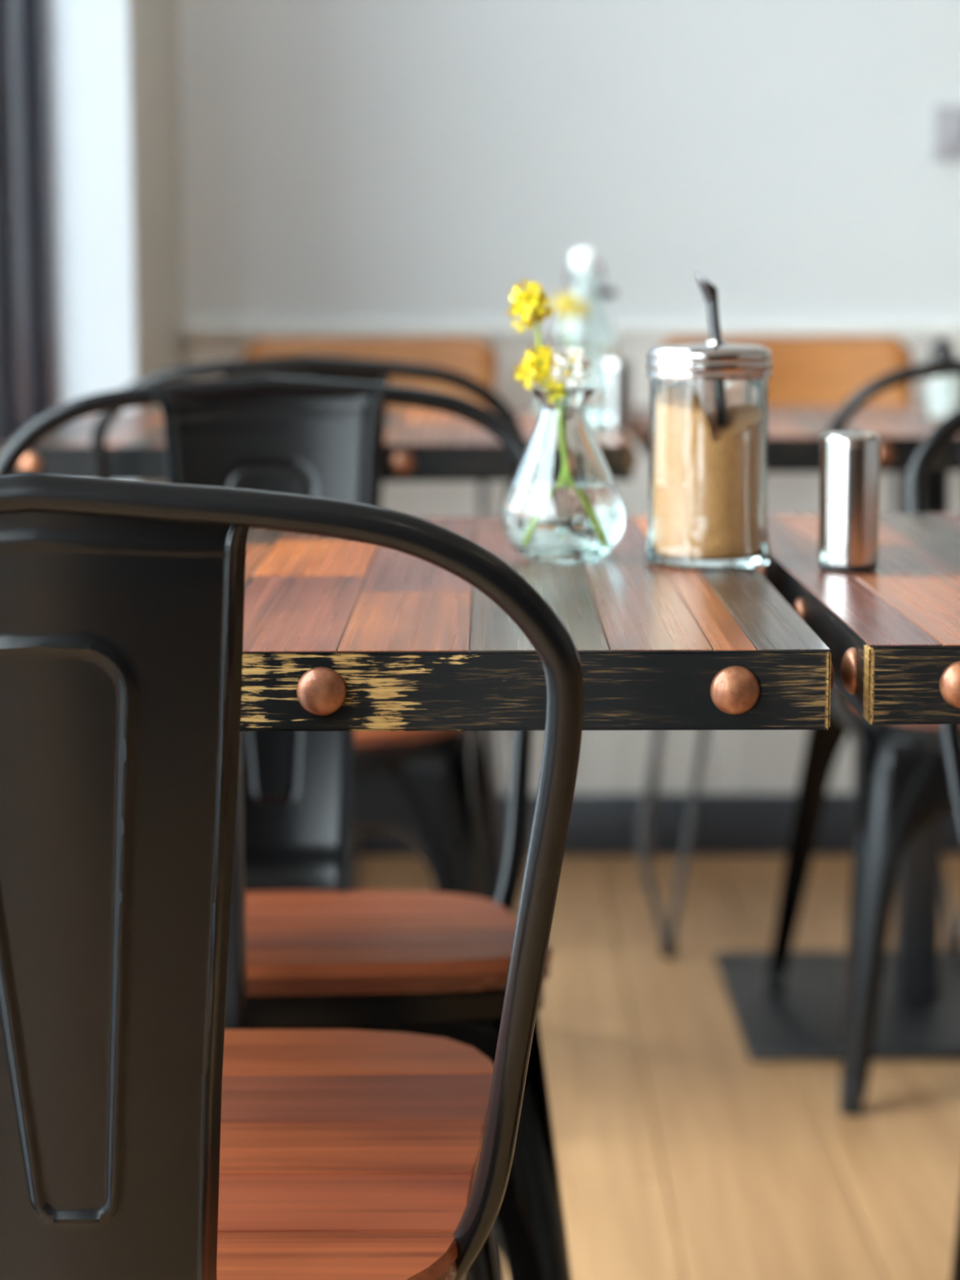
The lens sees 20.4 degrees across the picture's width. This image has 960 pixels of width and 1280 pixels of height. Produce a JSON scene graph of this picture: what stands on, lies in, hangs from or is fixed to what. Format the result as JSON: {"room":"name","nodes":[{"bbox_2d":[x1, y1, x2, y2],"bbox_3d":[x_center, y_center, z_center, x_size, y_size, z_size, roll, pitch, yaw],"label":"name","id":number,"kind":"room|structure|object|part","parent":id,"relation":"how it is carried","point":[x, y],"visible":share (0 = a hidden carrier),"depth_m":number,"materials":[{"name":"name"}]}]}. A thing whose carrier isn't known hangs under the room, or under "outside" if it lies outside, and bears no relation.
{"room":"cafe","nodes":[
{"label":"cafe","id":0,"kind":"room"},
{"bbox_2d":[128,0,183,411],"bbox_3d":[-0.633,-0.958,3.912,0.330,2.810,0.429,0,8,0],"label":"window frame","id":1,"kind":"structure","parent":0,"point":[153,24],"depth_m":3.94,"materials":[{"name":"paint"}]},
{"bbox_2d":[48,0,137,411],"bbox_3d":[-0.543,-0.810,3.713,0.110,2.450,0.004,0,8,0],"label":"window","id":2,"kind":"structure","parent":1,"relation":"attached to","point":[89,39],"depth_m":3.74,"materials":[{"name":"glass"}]},
{"bbox_2d":[177,0,959,857],"bbox_3d":[2.547,-1.005,4.184,7.100,2.810,0.120,0,8,0],"label":"wall","id":3,"kind":"structure","parent":0,"point":[344,162],"depth_m":4.16,"materials":[{"name":"white paint"}]},
{"bbox_2d":[185,323,959,337],"bbox_3d":[2.768,-0.493,4.182,6.460,0.018,0.022,0,8,0],"label":"trim","id":4,"kind":"structure","parent":3,"relation":"attached to","point":[926,329],"depth_m":4.17,"materials":[{"name":"paint"}]},
{"bbox_2d":[188,335,959,794],"bbox_3d":[2.772,-0.075,4.244,6.455,0.828,0.014,0,8,0],"label":"wainscoting","id":5,"kind":"structure","parent":3,"relation":"attached to","point":[735,761],"depth_m":4.27,"materials":[{"name":"paint"}]},
{"bbox_2d":[358,792,959,856],"bbox_3d":[2.771,0.288,4.287,6.460,0.098,0.026,0,8,0],"label":"baseboard","id":6,"kind":"structure","parent":3,"relation":"attached to","point":[726,824],"depth_m":4.27,"materials":[{"name":"grey paint"}]},
{"bbox_2d":[933,105,959,159],"bbox_3d":[0.778,-0.789,4.146,0.146,0.084,0.012,0,8,0],"label":"light switch","id":7,"kind":"object","parent":3,"relation":"attached to","point":[946,146],"visible":1,"depth_m":4.14,"materials":[{"name":"grey plastic"}]},
{"bbox_2d":[358,853,959,1279],"bbox_3d":[2.582,0.866,0.644,7.058,0.060,7.440,0,8,0],"label":"floor","id":8,"kind":"structure","parent":0,"point":[682,1155],"depth_m":2.98,"materials":[{"name":"brown wood"}]},
{"bbox_2d":[0,374,572,1279],"bbox_3d":[-0.149,0.243,1.920,0.445,0.846,0.531,-1,8,-4],"label":"cafe chair","id":9,"kind":"object","parent":8,"relation":"on","point":[321,953],"visible":0.47,"depth_m":2.04,"materials":[{"name":"black metal"}]},
{"bbox_3d":[-0.148,0.216,1.899,0.374,0.048,0.360,-1,8,-4],"label":"seat","id":10,"kind":"part","parent":9,"relation":"part of","materials":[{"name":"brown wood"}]},
{"bbox_3d":[0.004,0.446,1.792,0.160,0.435,0.202,-1,8,-4],"label":"leg","id":11,"kind":"part","parent":9,"relation":"part of","materials":[{"name":"black metal"}]},
{"bbox_3d":[-0.041,0.423,2.081,0.139,0.401,0.150,-1,8,-4],"label":"leg","id":12,"kind":"part","parent":9,"relation":"part of","materials":[{"name":"black metal"}]},
{"bbox_2d":[0,472,583,1279],"bbox_3d":[-0.178,0.317,1.380,0.445,0.846,0.531,0,8,0],"label":"cafe chair","id":13,"kind":"object","parent":8,"relation":"on","point":[143,1136],"visible":1,"depth_m":1.14,"materials":[{"name":"black metal"}]},
{"bbox_3d":[-0.179,0.285,1.393,0.374,0.048,0.360,0,8,0],"label":"seat","id":14,"kind":"part","parent":13,"relation":"part of","materials":[{"name":"brown wood"}]},
{"bbox_3d":[0.000,0.474,1.584,0.164,0.435,0.169,7,11,44],"label":"leg","id":15,"kind":"part","parent":13,"relation":"part of","materials":[{"name":"black metal"}]},
{"bbox_2d":[90,354,524,901],"bbox_3d":[-0.177,0.096,2.997,0.445,0.846,0.531,0,8,0],"label":"cafe chair","id":16,"kind":"object","parent":8,"relation":"on","point":[431,791],"visible":0.23,"depth_m":2.83,"materials":[{"name":"black metal"}]},
{"bbox_3d":[-0.177,0.064,3.010,0.374,0.048,0.360,0,8,0],"label":"seat","id":17,"kind":"part","parent":16,"relation":"part of","materials":[{"name":"brown wood"}]},
{"bbox_3d":[-0.058,0.311,2.899,0.139,0.401,0.150,0,8,0],"label":"leg","id":18,"kind":"part","parent":16,"relation":"part of","materials":[{"name":"black metal"}]},
{"bbox_3d":[0.001,0.253,3.202,0.164,0.435,0.169,7,11,44],"label":"leg","id":19,"kind":"part","parent":16,"relation":"part of","materials":[{"name":"black metal"}]},
{"bbox_2d":[0,410,637,889],"bbox_3d":[-0.176,0.121,3.171,0.686,0.749,0.714,0,8,0],"label":"bistro table","id":20,"kind":"object","parent":8,"relation":"on","point":[421,446],"visible":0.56,"depth_m":2.78,"materials":[{"name":"brown wood"}]},
{"bbox_2d":[534,337,603,429],"bbox_3d":[0.099,-0.284,2.974,0.076,0.105,0.076,0,8,0],"label":"bud vase","id":21,"kind":"object","parent":20,"relation":"on","point":[593,406],"visible":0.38,"depth_m":2.96,"materials":[{"name":"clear glass"}]},
{"bbox_2d":[551,290,590,337],"bbox_3d":[0.101,-0.317,2.970,0.042,0.143,0.032,0,8,0],"label":"flower sprig","id":22,"kind":"object","parent":21,"relation":"in","point":[580,306],"visible":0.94,"depth_m":2.96,"materials":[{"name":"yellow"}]},
{"bbox_3d":[0.103,-0.307,2.971,0.016,0.123,0.003,0,8,0],"label":"stem","id":23,"kind":"part","parent":22,"relation":"part of","materials":[{"name":"green plant"}]},
{"bbox_2d":[551,248,617,427],"bbox_3d":[0.121,-0.349,3.081,0.076,0.204,0.076,0,8,0],"label":"bottle","id":24,"kind":"object","parent":20,"relation":"on","point":[600,344],"visible":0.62,"depth_m":3.06,"materials":[{"name":"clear glass"}]},
{"bbox_2d":[601,358,633,431],"bbox_3d":[0.154,-0.275,2.990,0.035,0.082,0.035,0,8,0],"label":"shaker","id":25,"kind":"object","parent":20,"relation":"on","point":[617,374],"visible":1,"depth_m":2.98,"materials":[{"name":"silver metal"}]},
{"bbox_2d":[240,337,532,915],"bbox_3d":[-0.165,-0.015,3.858,0.475,0.832,0.470,0,8,0],"label":"chair","id":26,"kind":"object","parent":8,"relation":"on","point":[473,357],"visible":0.16,"depth_m":4.01,"materials":[{"name":"orange wood"}]},
{"bbox_3d":[-0.166,-0.369,4.002,0.384,0.168,0.089,0,8,0],"label":"backrest","id":27,"kind":"part","parent":26,"relation":"part of","materials":[{"name":"brown wood"}]},
{"bbox_3d":[0.020,-0.002,4.042,0.043,0.745,0.042,0,8,0],"label":"leg","id":28,"kind":"part","parent":26,"relation":"part of","materials":[{"name":"grey metal"}]},
{"bbox_3d":[0.014,0.200,3.693,0.117,0.442,0.046,6,10,36],"label":"leg","id":29,"kind":"part","parent":26,"relation":"part of","materials":[{"name":"grey metal"}]},
{"bbox_2d":[224,515,833,1029],"bbox_3d":[-0.169,0.329,1.648,0.686,0.749,0.714,0,8,0],"label":"bistro table","id":30,"kind":"object","parent":8,"relation":"on","point":[340,634],"visible":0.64,"depth_m":1.28,"materials":[{"name":"brown wood"}]},
{"bbox_2d":[501,386,624,563],"bbox_3d":[0.051,-0.102,1.641,0.076,0.105,0.076,0,8,0],"label":"bud vase","id":31,"kind":"object","parent":30,"relation":"on","point":[563,504],"visible":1,"depth_m":1.62,"materials":[{"name":"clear glass"}]},
{"bbox_2d":[505,279,556,389],"bbox_3d":[0.045,-0.141,1.637,0.058,0.160,0.024,0,8,0],"label":"flower sprig","id":32,"kind":"object","parent":31,"relation":"in","point":[528,300],"visible":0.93,"depth_m":1.62,"materials":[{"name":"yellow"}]},
{"bbox_3d":[0.051,-0.135,1.636,0.044,0.149,0.004,0,8,0],"label":"stem","id":33,"kind":"part","parent":32,"relation":"part of","materials":[{"name":"green"}]},
{"bbox_2d":[511,343,564,389],"bbox_3d":[0.037,-0.121,1.638,0.033,0.120,0.022,2,8,17],"label":"flower sprig","id":34,"kind":"object","parent":31,"relation":"in","point":[535,366],"visible":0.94,"depth_m":1.63,"materials":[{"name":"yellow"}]},
{"bbox_3d":[0.043,-0.116,1.641,0.022,0.108,0.003,0,8,0],"label":"stem","id":35,"kind":"part","parent":34,"relation":"part of","materials":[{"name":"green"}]},
{"bbox_2d":[549,345,591,389],"bbox_3d":[0.054,-0.134,1.633,0.026,0.092,0.027,5,10,36],"label":"flower sprig","id":36,"kind":"object","parent":31,"relation":"in","point":[570,363],"visible":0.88,"depth_m":1.62,"materials":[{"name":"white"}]},
{"bbox_2d":[644,272,771,569],"bbox_3d":[0.138,-0.133,1.610,0.076,0.175,0.076,0,8,0],"label":"sugar dispenser","id":37,"kind":"object","parent":30,"relation":"on","point":[708,496],"visible":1,"depth_m":1.58,"materials":[{"name":"clear glass"}]},
{"bbox_3d":[0.138,-0.105,1.614,0.076,0.118,0.076,0,8,0],"label":"glass","id":38,"kind":"part","parent":37,"relation":"part of","materials":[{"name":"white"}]},
{"bbox_3d":[0.138,-0.168,1.606,0.075,0.020,0.075,0,8,0],"label":"lid","id":39,"kind":"part","parent":37,"relation":"part of","materials":[{"name":"silver metal"}]},
{"bbox_3d":[0.143,-0.169,1.605,0.014,0.080,0.007,0,8,0],"label":"spout","id":40,"kind":"part","parent":37,"relation":"part of","materials":[{"name":"grey metal"}]},
{"bbox_2d":[626,404,959,1061],"bbox_3d":[0.534,0.104,3.280,0.686,0.749,0.714,0,8,0],"label":"bistro table","id":41,"kind":"object","parent":8,"relation":"on","point":[918,1018],"visible":0.42,"depth_m":3.33,"materials":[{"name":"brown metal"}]},
{"bbox_3d":[0.553,0.460,3.389,0.470,0.014,0.470,0,8,0],"label":"plate","id":42,"kind":"part","parent":41,"relation":"part of","materials":[{"name":"black metal"}]},
{"bbox_2d":[923,337,958,421],"bbox_3d":[0.551,-0.312,3.187,0.040,0.099,0.040,0,8,0],"label":"glass shaker","id":43,"kind":"object","parent":41,"relation":"on","point":[940,393],"visible":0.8,"depth_m":3.17,"materials":[{"name":"white"}]},
{"bbox_2d":[637,336,959,958],"bbox_3d":[0.451,-0.010,3.811,0.475,0.832,0.470,0,8,0],"label":"chair","id":44,"kind":"object","parent":8,"relation":"on","point":[806,371],"visible":0.38,"depth_m":3.96,"materials":[{"name":"orange wood"}]},
{"bbox_3d":[0.266,0.004,3.994,0.043,0.745,0.042,0,8,0],"label":"leg","id":45,"kind":"part","parent":44,"relation":"part of","materials":[{"name":"grey metal"}]},
{"bbox_3d":[0.273,0.206,3.639,0.118,0.442,0.060,0,8,0],"label":"leg","id":46,"kind":"part","parent":44,"relation":"part of","materials":[{"name":"grey metal"}]},
{"bbox_3d":[0.450,-0.364,3.955,0.384,0.168,0.089,0,8,0],"label":"backrest","id":47,"kind":"part","parent":44,"relation":"part of","materials":[{"name":"brown wood"}]},
{"bbox_3d":[0.636,0.002,3.994,0.043,0.745,0.042,0,8,0],"label":"leg","id":48,"kind":"part","parent":44,"relation":"part of","materials":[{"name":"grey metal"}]},
{"bbox_3d":[0.630,0.204,3.646,0.117,0.442,0.046,6,10,36],"label":"leg","id":49,"kind":"part","parent":44,"relation":"part of","materials":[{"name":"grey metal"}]},
{"bbox_2d":[755,513,959,724],"bbox_3d":[0.519,0.325,1.663,0.686,0.749,0.714,0,8,0],"label":"bistro table","id":50,"kind":"object","parent":8,"relation":"on","point":[891,630],"visible":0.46,"depth_m":1.42,"materials":[{"name":"brown wood"}]},
{"bbox_2d":[817,429,879,570],"bbox_3d":[0.219,-0.083,1.581,0.035,0.082,0.035,0,8,0],"label":"shaker","id":51,"kind":"object","parent":50,"relation":"on","point":[850,460],"visible":1,"depth_m":1.57,"materials":[{"name":"silver metal"}]},
{"bbox_2d":[764,358,959,1115],"bbox_3d":[0.585,0.083,3.082,0.445,0.860,0.583,0,10,0],"label":"cafe chair","id":52,"kind":"object","parent":8,"relation":"on","point":[901,785],"visible":0.55,"depth_m":2.94,"materials":[{"name":"black metal"}]},
{"bbox_3d":[0.404,0.227,3.285,0.178,0.433,0.164,8,11,44],"label":"leg","id":53,"kind":"part","parent":52,"relation":"part of","materials":[{"name":"black metal"}]},
{"bbox_3d":[0.585,0.044,3.092,0.374,0.048,0.360,0,10,0],"label":"seat","id":54,"kind":"part","parent":52,"relation":"part of","materials":[{"name":"brown wood"}]},
{"bbox_3d":[0.444,0.299,2.962,0.164,0.406,0.108,8,11,44],"label":"leg","id":55,"kind":"part","parent":52,"relation":"part of","materials":[{"name":"black metal"}]},
{"bbox_2d":[904,408,959,1279],"bbox_3d":[0.553,0.239,1.934,0.445,0.846,0.531,0,8,2],"label":"cafe chair","id":56,"kind":"object","parent":8,"relation":"on","point":[925,455],"visible":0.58,"depth_m":2.12,"materials":[{"name":"black metal"}]},
{"bbox_3d":[0.442,0.420,2.091,0.139,0.401,0.150,0,8,2],"label":"leg","id":57,"kind":"part","parent":56,"relation":"part of","materials":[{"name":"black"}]},
{"bbox_3d":[-0.806,-1.739,0.363,0.629,0.300,6.391,0,8,0],"label":"lintel","id":58,"kind":"object","parent":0,"visible":0},
{"bbox_2d":[0,0,58,441],"bbox_3d":[-0.747,-0.377,0.546,0.199,2.450,6.404,0,8,3],"label":"curtain","id":59,"kind":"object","parent":58,"relation":"attached to","point":[29,384],"depth_m":3.12,"materials":[{"name":"grey fabric"}]}
]}

